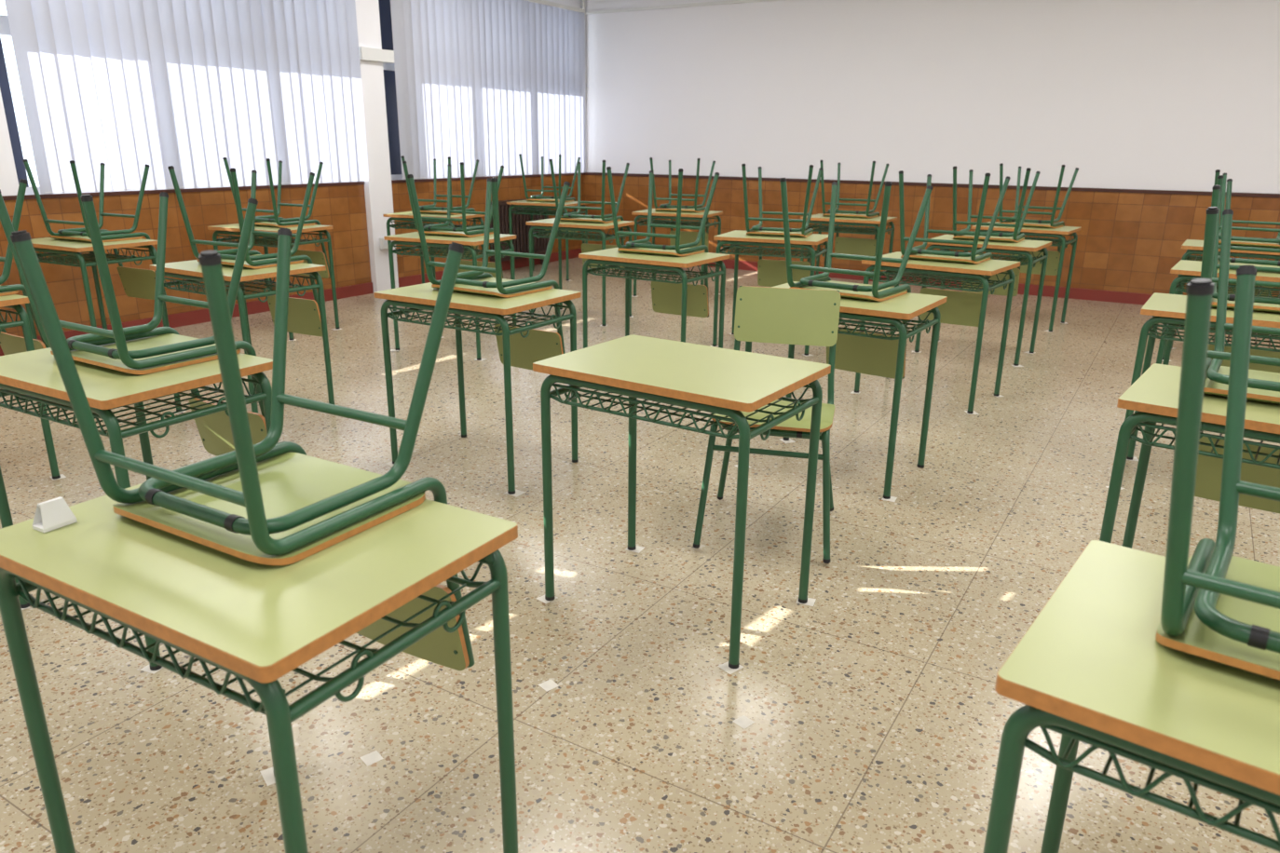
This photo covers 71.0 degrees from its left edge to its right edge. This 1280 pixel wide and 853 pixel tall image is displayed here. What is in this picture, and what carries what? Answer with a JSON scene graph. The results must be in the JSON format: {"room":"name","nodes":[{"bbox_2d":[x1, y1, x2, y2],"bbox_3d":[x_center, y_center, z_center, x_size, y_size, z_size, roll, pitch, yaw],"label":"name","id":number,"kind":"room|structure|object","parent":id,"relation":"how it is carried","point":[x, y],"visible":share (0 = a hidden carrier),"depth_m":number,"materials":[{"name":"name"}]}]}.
{"room":"classroom","nodes":[
{"label":"classroom","id":0,"kind":"room"},
{"bbox_2d":[0,0,582,195],"bbox_3d":[-3.733,-2.155,6.028,0.200,3.100,11.450,11,20,30],"label":"wall","id":1,"kind":"structure","parent":0,"point":[8,178],"depth_m":5.61,"materials":[{"name":"white paint"}]},
{"bbox_2d":[0,14,115,194],"bbox_3d":[-3.280,-2.685,6.635,0.080,1.810,2.820,11,20,30],"label":"window","id":2,"kind":"structure","parent":1,"relation":"in","point":[5,30],"depth_m":5.64,"materials":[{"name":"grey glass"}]},
{"bbox_2d":[4,0,368,194],"bbox_3d":[-3.106,-2.675,6.570,0.067,1.775,2.730,11,20,30],"label":"vertical blinds","id":3,"kind":"object","parent":1,"relation":"attached to","point":[126,86],"visible":0.94,"depth_m":6.42,"materials":[{"name":"white fabric"}]},
{"bbox_2d":[0,248,581,356],"bbox_3d":[-3.649,-0.707,6.427,0.030,0.100,11.450,11,20,30],"label":"baseboard","id":4,"kind":"structure","parent":1,"relation":"attached to","point":[179,320],"depth_m":7.66,"materials":[{"name":"red paint"}]},
{"bbox_2d":[0,175,585,337],"bbox_3d":[-3.650,-1.170,6.283,0.018,0.870,11.450,11,20,30],"label":"wainscoting","id":5,"kind":"structure","parent":1,"relation":"attached to","point":[343,208],"depth_m":6.81,"materials":[{"name":"orange tile"}]},
{"bbox_2d":[1,172,584,200],"bbox_3d":[-3.641,-1.595,6.144,0.028,0.025,11.450,11,20,30],"label":"trim","id":6,"kind":"structure","parent":1,"relation":"attached to","point":[116,193],"depth_m":6.87,"materials":[{"name":"brown wood"}]},
{"bbox_2d":[378,0,402,179],"bbox_3d":[-1.611,-3.501,9.254,0.080,1.810,3.040,11,20,30],"label":"window","id":7,"kind":"structure","parent":1,"relation":"in","point":[385,12],"depth_m":8.20,"materials":[{"name":"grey glass"}]},
{"bbox_2d":[390,0,585,179],"bbox_3d":[-1.415,-3.502,9.220,0.066,1.775,2.950,11,20,30],"label":"vertical blinds","id":8,"kind":"object","parent":1,"relation":"attached to","point":[491,82],"visible":0.89,"depth_m":9.05,"materials":[{"name":"white fabric"}]},
{"bbox_2d":[354,0,398,292],"bbox_3d":[-2.323,-2.752,7.948,0.120,3.100,0.370,11,20,30],"label":"column","id":9,"kind":"structure","parent":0,"point":[378,190],"depth_m":7.96,"materials":[{"name":"white paint"}]},
{"bbox_2d":[379,237,394,248],"bbox_3d":[-2.321,-1.687,8.229,0.037,0.100,0.150,11,20,30],"label":"wall socket","id":10,"kind":"object","parent":9,"relation":"attached to","point":[383,243],"depth_m":8.18,"materials":[{"name":"white plastic"}]},
{"bbox_2d":[0,257,1279,852],"bbox_3d":[0.573,0.208,4.022,10.516,0.100,11.850,11,20,30],"label":"floor","id":11,"kind":"structure","parent":0,"point":[876,709],"depth_m":2.55,"materials":[{"name":"stone"}]},
{"bbox_2d":[0,294,60,479],"bbox_3d":[-2.818,-0.140,3.591,0.702,0.755,0.502,11,20,28],"label":"school desk","id":12,"kind":"object","parent":11,"relation":"on","point":[13,301],"visible":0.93,"depth_m":3.54,"materials":[{"name":"green metal"}]},
{"bbox_2d":[0,178,49,355],"bbox_3d":[-2.718,-0.561,3.560,0.474,0.872,0.509,11,20,29],"label":"chair","id":13,"kind":"object","parent":12,"relation":"on","point":[10,344],"visible":0.5,"depth_m":3.56,"materials":[{"name":"green metal"}]},
{"bbox_2d":[18,237,157,340],"bbox_3d":[-3.358,-0.763,5.531,0.702,0.755,0.502,10,20,27],"label":"school desk","id":14,"kind":"object","parent":11,"relation":"on","point":[55,248],"visible":0.71,"depth_m":5.33,"materials":[{"name":"green metal"}]},
{"bbox_2d":[22,159,166,299],"bbox_3d":[-3.313,-1.191,5.518,0.474,0.872,0.509,9,20,25],"label":"chair","id":15,"kind":"object","parent":14,"relation":"on","point":[136,282],"visible":0.78,"depth_m":5.51,"materials":[{"name":"green metal"}]},
{"bbox_2d":[0,347,278,670],"bbox_3d":[-1.466,0.179,2.633,0.702,0.755,0.502,10,20,28],"label":"school desk","id":16,"kind":"object","parent":11,"relation":"on","point":[34,374],"visible":0.67,"depth_m":2.38,"materials":[{"name":"green laminate"}]},
{"bbox_2d":[0,190,267,456],"bbox_3d":[-1.407,-0.244,2.607,0.474,0.872,0.509,11,20,30],"label":"chair","id":17,"kind":"object","parent":16,"relation":"on","point":[145,348],"visible":0.71,"depth_m":2.56,"materials":[{"name":"green metal"}]},
{"bbox_2d":[149,259,334,413],"bbox_3d":[-1.994,-0.438,4.555,0.702,0.755,0.502,11,21,31],"label":"school desk","id":18,"kind":"object","parent":11,"relation":"on","point":[190,271],"visible":0.66,"depth_m":4.40,"materials":[{"name":"green laminate"}]},
{"bbox_2d":[167,165,322,336],"bbox_3d":[-1.944,-0.864,4.536,0.474,0.872,0.509,10,20,27],"label":"chair","id":19,"kind":"object","parent":18,"relation":"on","point":[304,315],"visible":0.62,"depth_m":4.53,"materials":[{"name":"green metal"}]},
{"bbox_2d":[0,483,517,852],"bbox_3d":[-0.631,0.529,1.560,0.702,0.755,0.502,10,20,28],"label":"school desk","id":20,"kind":"object","parent":11,"relation":"on","point":[255,623],"visible":0.82,"depth_m":1.32,"materials":[{"name":"green laminate"}]},
{"bbox_2d":[32,496,77,532],"bbox_3d":[-0.951,0.140,1.453,0.032,0.043,0.052,10,20,28],"label":"clip","id":21,"kind":"object","parent":20,"relation":"on","point":[55,513],"visible":1,"depth_m":1.45,"materials":[{"name":"white plastic"}]},
{"bbox_2d":[9,228,474,670],"bbox_3d":[-0.611,0.099,1.556,0.474,0.872,0.509,11,20,29],"label":"chair","id":22,"kind":"object","parent":20,"relation":"on","point":[269,502],"visible":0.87,"depth_m":1.48,"materials":[{"name":"green metal"}]},
{"bbox_2d":[207,223,340,340],"bbox_3d":[-2.647,-1.076,6.537,0.702,0.755,0.502,9,19,25],"label":"school desk","id":23,"kind":"object","parent":11,"relation":"on","point":[225,229],"visible":0.59,"depth_m":6.39,"materials":[{"name":"green metal"}]},
{"bbox_2d":[222,157,330,278],"bbox_3d":[-2.603,-1.502,6.518,0.474,0.872,0.509,10,20,28],"label":"chair","id":24,"kind":"object","parent":23,"relation":"on","point":[320,258],"visible":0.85,"depth_m":6.50,"materials":[{"name":"green metal"}]},
{"bbox_2d":[382,211,485,284],"bbox_3d":[-1.747,-1.452,7.747,0.702,0.755,0.502,8,19,21],"label":"school desk","id":25,"kind":"object","parent":11,"relation":"on","point":[405,215],"visible":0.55,"depth_m":7.55,"materials":[{"name":"green laminate"}]},
{"bbox_2d":[401,155,479,258],"bbox_3d":[-1.683,-1.878,7.731,0.474,0.872,0.509,7,19,20],"label":"chair","id":26,"kind":"object","parent":25,"relation":"on","point":[428,209],"visible":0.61,"depth_m":7.73,"materials":[{"name":"green metal"}]},
{"bbox_2d":[383,231,516,360],"bbox_3d":[-1.247,-0.897,6.020,0.702,0.755,0.502,8,19,22],"label":"school desk","id":27,"kind":"object","parent":11,"relation":"on","point":[440,242],"visible":0.72,"depth_m":5.82,"materials":[{"name":"green metal"}]},
{"bbox_2d":[402,161,503,278],"bbox_3d":[-1.214,-1.328,6.016,0.474,0.872,0.509,9,19,24],"label":"chair","id":28,"kind":"object","parent":27,"relation":"on","point":[440,229],"visible":0.66,"depth_m":5.89,"materials":[{"name":"green metal"}]},
{"bbox_2d":[373,282,580,494],"bbox_3d":[-0.678,-0.201,3.851,0.702,0.755,0.502,11,20,29],"label":"school desk","id":29,"kind":"object","parent":11,"relation":"on","point":[419,297],"visible":0.87,"depth_m":3.65,"materials":[{"name":"green laminate"}]},
{"bbox_2d":[407,174,570,370],"bbox_3d":[-0.612,-0.623,3.824,0.474,0.872,0.509,12,21,31],"label":"chair","id":30,"kind":"object","parent":29,"relation":"on","point":[539,345],"visible":0.84,"depth_m":3.80,"materials":[{"name":"green metal"}]},
{"bbox_2d":[490,199,549,264],"bbox_3d":[-1.314,-2.113,9.864,0.097,0.740,0.944,11,20,30],"label":"radiator","id":31,"kind":"object","parent":11,"relation":"on","point":[521,243],"visible":0.53,"depth_m":9.77,"materials":[{"name":"metal"}]},
{"bbox_2d":[506,200,587,280],"bbox_3d":[-0.948,-1.954,9.350,0.702,0.755,0.502,8,19,22],"label":"school desk","id":32,"kind":"object","parent":11,"relation":"on","point":[524,204],"visible":0.7,"depth_m":9.13,"materials":[{"name":"green metal"}]},
{"bbox_2d":[518,153,580,237],"bbox_3d":[-0.919,-2.384,9.344,0.474,0.872,0.509,7,19,20],"label":"chair","id":33,"kind":"object","parent":32,"relation":"on","point":[537,197],"visible":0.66,"depth_m":9.21,"materials":[{"name":"green metal"}]},
{"bbox_2d":[525,217,634,326],"bbox_3d":[-0.468,-1.243,7.132,0.702,0.755,0.502,9,19,25],"label":"school desk","id":34,"kind":"object","parent":11,"relation":"on","point":[547,224],"visible":0.82,"depth_m":6.92,"materials":[{"name":"green laminate"}]},
{"bbox_2d":[549,159,629,269],"bbox_3d":[-0.383,-1.663,7.098,0.474,0.872,0.509,8,19,22],"label":"chair","id":35,"kind":"object","parent":34,"relation":"on","point":[573,216],"visible":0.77,"depth_m":7.03,"materials":[{"name":"green metal"}]},
{"bbox_2d":[21,279,1176,786],"bbox_3d":[-0.126,-0.231,5.210,6.768,0.001,7.418,11,20,30],"label":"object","id":36,"kind":"structure","parent":11,"relation":"on","point":[743,722],"depth_m":2.42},
{"bbox_2d":[578,247,729,348],"bbox_3d":[0.078,-0.612,5.166,0.702,0.755,0.502,11,21,31],"label":"school desk","id":37,"kind":"object","parent":11,"relation":"on","point":[613,258],"visible":0.91,"depth_m":4.98,"materials":[{"name":"green metal"}]},
{"bbox_2d":[606,166,719,317],"bbox_3d":[0.139,-1.041,5.158,0.474,0.872,0.509,11,20,28],"label":"chair","id":38,"kind":"object","parent":37,"relation":"on","point":[666,297],"visible":0.98,"depth_m":5.20,"materials":[{"name":"green metal"}]},
{"bbox_2d":[631,208,722,296],"bbox_3d":[0.342,-1.587,8.238,0.702,0.755,0.502,8,19,21],"label":"school desk","id":39,"kind":"object","parent":11,"relation":"on","point":[696,216],"visible":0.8,"depth_m":8.02,"materials":[{"name":"green laminate"}]},
{"bbox_2d":[649,157,715,252],"bbox_3d":[0.392,-2.013,8.220,0.474,0.872,0.509,8,19,21],"label":"chair","id":40,"kind":"object","parent":39,"relation":"on","point":[686,238],"visible":0.76,"depth_m":8.22,"materials":[{"name":"green metal"}]},
{"bbox_2d":[532,334,830,668],"bbox_3d":[0.117,0.181,2.679,0.702,0.755,0.502,12,21,32],"label":"school desk","id":41,"kind":"object","parent":11,"relation":"on","point":[705,378],"visible":1,"depth_m":2.50,"materials":[{"name":"green laminate"}]},
{"bbox_2d":[693,285,840,563],"bbox_3d":[0.483,-0.036,3.207,0.474,0.844,0.560,5,18,13],"label":"chair","id":42,"kind":"object","parent":11,"relation":"on","point":[803,317],"visible":0.69,"depth_m":3.28,"materials":[{"name":"green laminate"}]},
{"bbox_2d":[712,230,828,355],"bbox_3d":[0.912,-0.944,6.236,0.702,0.755,0.502,8,19,22],"label":"school desk","id":43,"kind":"object","parent":11,"relation":"on","point":[735,238],"visible":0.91,"depth_m":6.03,"materials":[{"name":"green metal"}]},
{"bbox_2d":[741,163,822,286],"bbox_3d":[0.974,-1.368,6.213,0.474,0.872,0.509,7,19,19],"label":"chair","id":44,"kind":"object","parent":43,"relation":"on","point":[770,273],"visible":0.85,"depth_m":6.27,"materials":[{"name":"green metal"}]},
{"bbox_2d":[745,281,947,499],"bbox_3d":[0.852,-0.184,3.850,0.702,0.755,0.502,12,21,32],"label":"school desk","id":45,"kind":"object","parent":11,"relation":"on","point":[905,307],"visible":0.49,"depth_m":3.56,"materials":[{"name":"green metal"}]},
{"bbox_2d":[779,177,933,379],"bbox_3d":[0.902,-0.609,3.828,0.474,0.872,0.509,14,22,35],"label":"chair","id":46,"kind":"object","parent":45,"relation":"on","point":[876,357],"visible":0.83,"depth_m":3.83,"materials":[{"name":"green metal"}]},
{"bbox_2d":[800,213,897,280],"bbox_3d":[1.795,-1.440,7.824,0.702,0.755,0.502,10,20,28],"label":"school desk","id":47,"kind":"object","parent":11,"relation":"on","point":[818,218],"visible":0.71,"depth_m":7.61,"materials":[{"name":"green laminate"}]},
{"bbox_2d":[819,160,888,260],"bbox_3d":[1.844,-1.865,7.805,0.474,0.872,0.509,10,20,28],"label":"chair","id":48,"kind":"object","parent":47,"relation":"on","point":[865,247],"visible":0.85,"depth_m":7.92,"materials":[{"name":"green metal"}]},
{"bbox_2d":[854,251,1020,413],"bbox_3d":[1.639,-0.547,5.013,0.702,0.755,0.502,14,22,36],"label":"school desk","id":49,"kind":"object","parent":11,"relation":"on","point":[951,271],"visible":0.86,"depth_m":4.77,"materials":[{"name":"green laminate"}]},
{"bbox_2d":[898,170,1010,326],"bbox_3d":[1.710,-0.968,4.983,0.474,0.872,0.509,12,21,33],"label":"chair","id":50,"kind":"object","parent":49,"relation":"on","point":[963,308],"visible":0.91,"depth_m":4.97,"materials":[{"name":"green metal"}]},
{"bbox_2d":[914,234,1052,366],"bbox_3d":[2.300,-0.870,6.049,0.702,0.755,0.502,12,21,33],"label":"school desk","id":51,"kind":"object","parent":11,"relation":"on","point":[997,247],"visible":0.58,"depth_m":5.80,"materials":[{"name":"green metal"}]},
{"bbox_2d":[953,166,1040,296],"bbox_3d":[2.358,-1.298,6.041,0.474,0.872,0.509,11,20,30],"label":"chair","id":52,"kind":"object","parent":51,"relation":"on","point":[995,237],"visible":0.68,"depth_m":5.99,"materials":[{"name":"green metal"}]},
{"bbox_2d":[970,221,1081,331],"bbox_3d":[3.016,-1.203,7.119,0.702,0.755,0.502,13,21,33],"label":"school desk","id":53,"kind":"object","parent":11,"relation":"on","point":[1059,232],"visible":0.48,"depth_m":6.84,"materials":[{"name":"green laminate"}]},
{"bbox_2d":[999,163,1078,275],"bbox_3d":[3.099,-1.620,7.076,0.474,0.872,0.509,14,22,36],"label":"chair","id":54,"kind":"object","parent":53,"relation":"on","point":[1053,260],"visible":0.77,"depth_m":7.04,"materials":[{"name":"green metal"}]},
{"bbox_2d":[983,540,1279,852],"bbox_3d":[0.852,0.668,1.173,0.702,0.755,0.502,14,22,36],"label":"school desk","id":55,"kind":"object","parent":11,"relation":"on","point":[1092,669],"visible":0.88,"depth_m":1.07,"materials":[{"name":"green laminate"}]},
{"bbox_2d":[1155,265,1279,680],"bbox_3d":[0.927,0.243,1.152,0.474,0.872,0.509,14,22,36],"label":"chair","id":56,"kind":"object","parent":55,"relation":"on","point":[1218,605],"visible":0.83,"depth_m":1.10,"materials":[{"name":"green metal"}]},
{"bbox_2d":[1099,363,1279,548],"bbox_3d":[1.627,0.300,2.354,0.702,0.755,0.502,14,22,36],"label":"school desk","id":57,"kind":"object","parent":11,"relation":"on","point":[1155,394],"visible":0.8,"depth_m":2.27,"materials":[{"name":"green laminate"}]},
{"bbox_2d":[1194,206,1279,513],"bbox_3d":[1.683,-0.125,2.331,0.474,0.872,0.509,13,21,33],"label":"chair","id":58,"kind":"object","parent":57,"relation":"on","point":[1264,387],"visible":0.55,"depth_m":2.49,"materials":[{"name":"green metal"}]},
{"bbox_2d":[1124,292,1279,460],"bbox_3d":[2.385,-0.100,3.635,0.702,0.755,0.502,12,21,32],"label":"school desk","id":59,"kind":"object","parent":11,"relation":"on","point":[1167,309],"visible":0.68,"depth_m":3.53,"materials":[{"name":"green laminate"}]},
{"bbox_2d":[1207,184,1279,373],"bbox_3d":[2.486,-0.519,3.597,0.474,0.872,0.509,11,20,30],"label":"chair","id":60,"kind":"object","parent":59,"relation":"on","point":[1260,304],"visible":0.33,"depth_m":3.65,"materials":[{"name":"green metal"}]},
{"bbox_2d":[1156,259,1279,365],"bbox_3d":[3.174,-0.451,4.764,0.702,0.755,0.502,13,21,33],"label":"school desk","id":61,"kind":"object","parent":11,"relation":"on","point":[1188,270],"visible":0.48,"depth_m":4.66,"materials":[{"name":"green laminate"}]},
{"bbox_2d":[1213,175,1279,337],"bbox_3d":[3.263,-0.873,4.735,0.474,0.872,0.509,13,22,35],"label":"chair","id":62,"kind":"object","parent":61,"relation":"on","point":[1232,261],"visible":0.29,"depth_m":4.64,"materials":[{"name":"green metal"}]},
{"bbox_2d":[1162,239,1279,359],"bbox_3d":[3.911,-0.805,5.901,0.702,0.755,0.502,12,21,32],"label":"school desk","id":63,"kind":"object","parent":11,"relation":"on","point":[1195,247],"visible":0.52,"depth_m":5.74,"materials":[{"name":"green laminate"}]},
{"bbox_2d":[1214,169,1279,298],"bbox_3d":[3.987,-1.231,5.883,0.474,0.872,0.509,13,22,34],"label":"chair","id":64,"kind":"object","parent":63,"relation":"on","point":[1222,205],"visible":0.38,"depth_m":5.83,"materials":[{"name":"green metal"}]},
{"bbox_2d":[585,0,1279,193],"bbox_3d":[3.658,-2.790,8.263,10.416,3.100,0.200,11,20,30],"label":"wall","id":65,"kind":"structure","parent":0,"point":[1128,94],"depth_m":8.50,"materials":[{"name":"white paint"}]},
{"bbox_2d":[581,0,586,170],"bbox_3d":[-0.651,-4.065,10.446,0.039,2.080,0.039,11,20,30],"label":"pipe","id":66,"kind":"object","parent":65,"relation":"attached to","point":[582,1],"visible":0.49,"depth_m":10.42,"materials":[{"name":"white plastic"}]},
{"bbox_2d":[585,0,778,14],"bbox_3d":[3.619,-3.902,7.800,9.996,0.030,0.030,11,20,30],"label":"cable trunking","id":67,"kind":"object","parent":65,"relation":"attached to","point":[729,1],"visible":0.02,"depth_m":9.66,"materials":[{"name":"white plastic"}]},
{"bbox_2d":[695,259,1152,305],"bbox_3d":[3.597,-1.329,8.617,9.986,0.100,0.030,11,20,30],"label":"baseboard","id":68,"kind":"structure","parent":65,"relation":"attached to","point":[1111,296],"depth_m":8.40,"materials":[{"name":"red paint"}]},
{"bbox_2d":[584,175,1279,298],"bbox_3d":[3.600,-1.793,8.477,9.996,0.870,0.018,11,20,30],"label":"wainscoting","id":69,"kind":"structure","parent":65,"relation":"attached to","point":[1127,242],"depth_m":8.36,"materials":[{"name":"orange tile"}]},
{"bbox_2d":[584,172,1279,197],"bbox_3d":[3.602,-2.221,8.336,9.996,0.030,0.028,11,20,30],"label":"trim","id":70,"kind":"structure","parent":65,"relation":"attached to","point":[1200,193],"depth_m":8.54,"materials":[{"name":"brown wood"}]}
]}

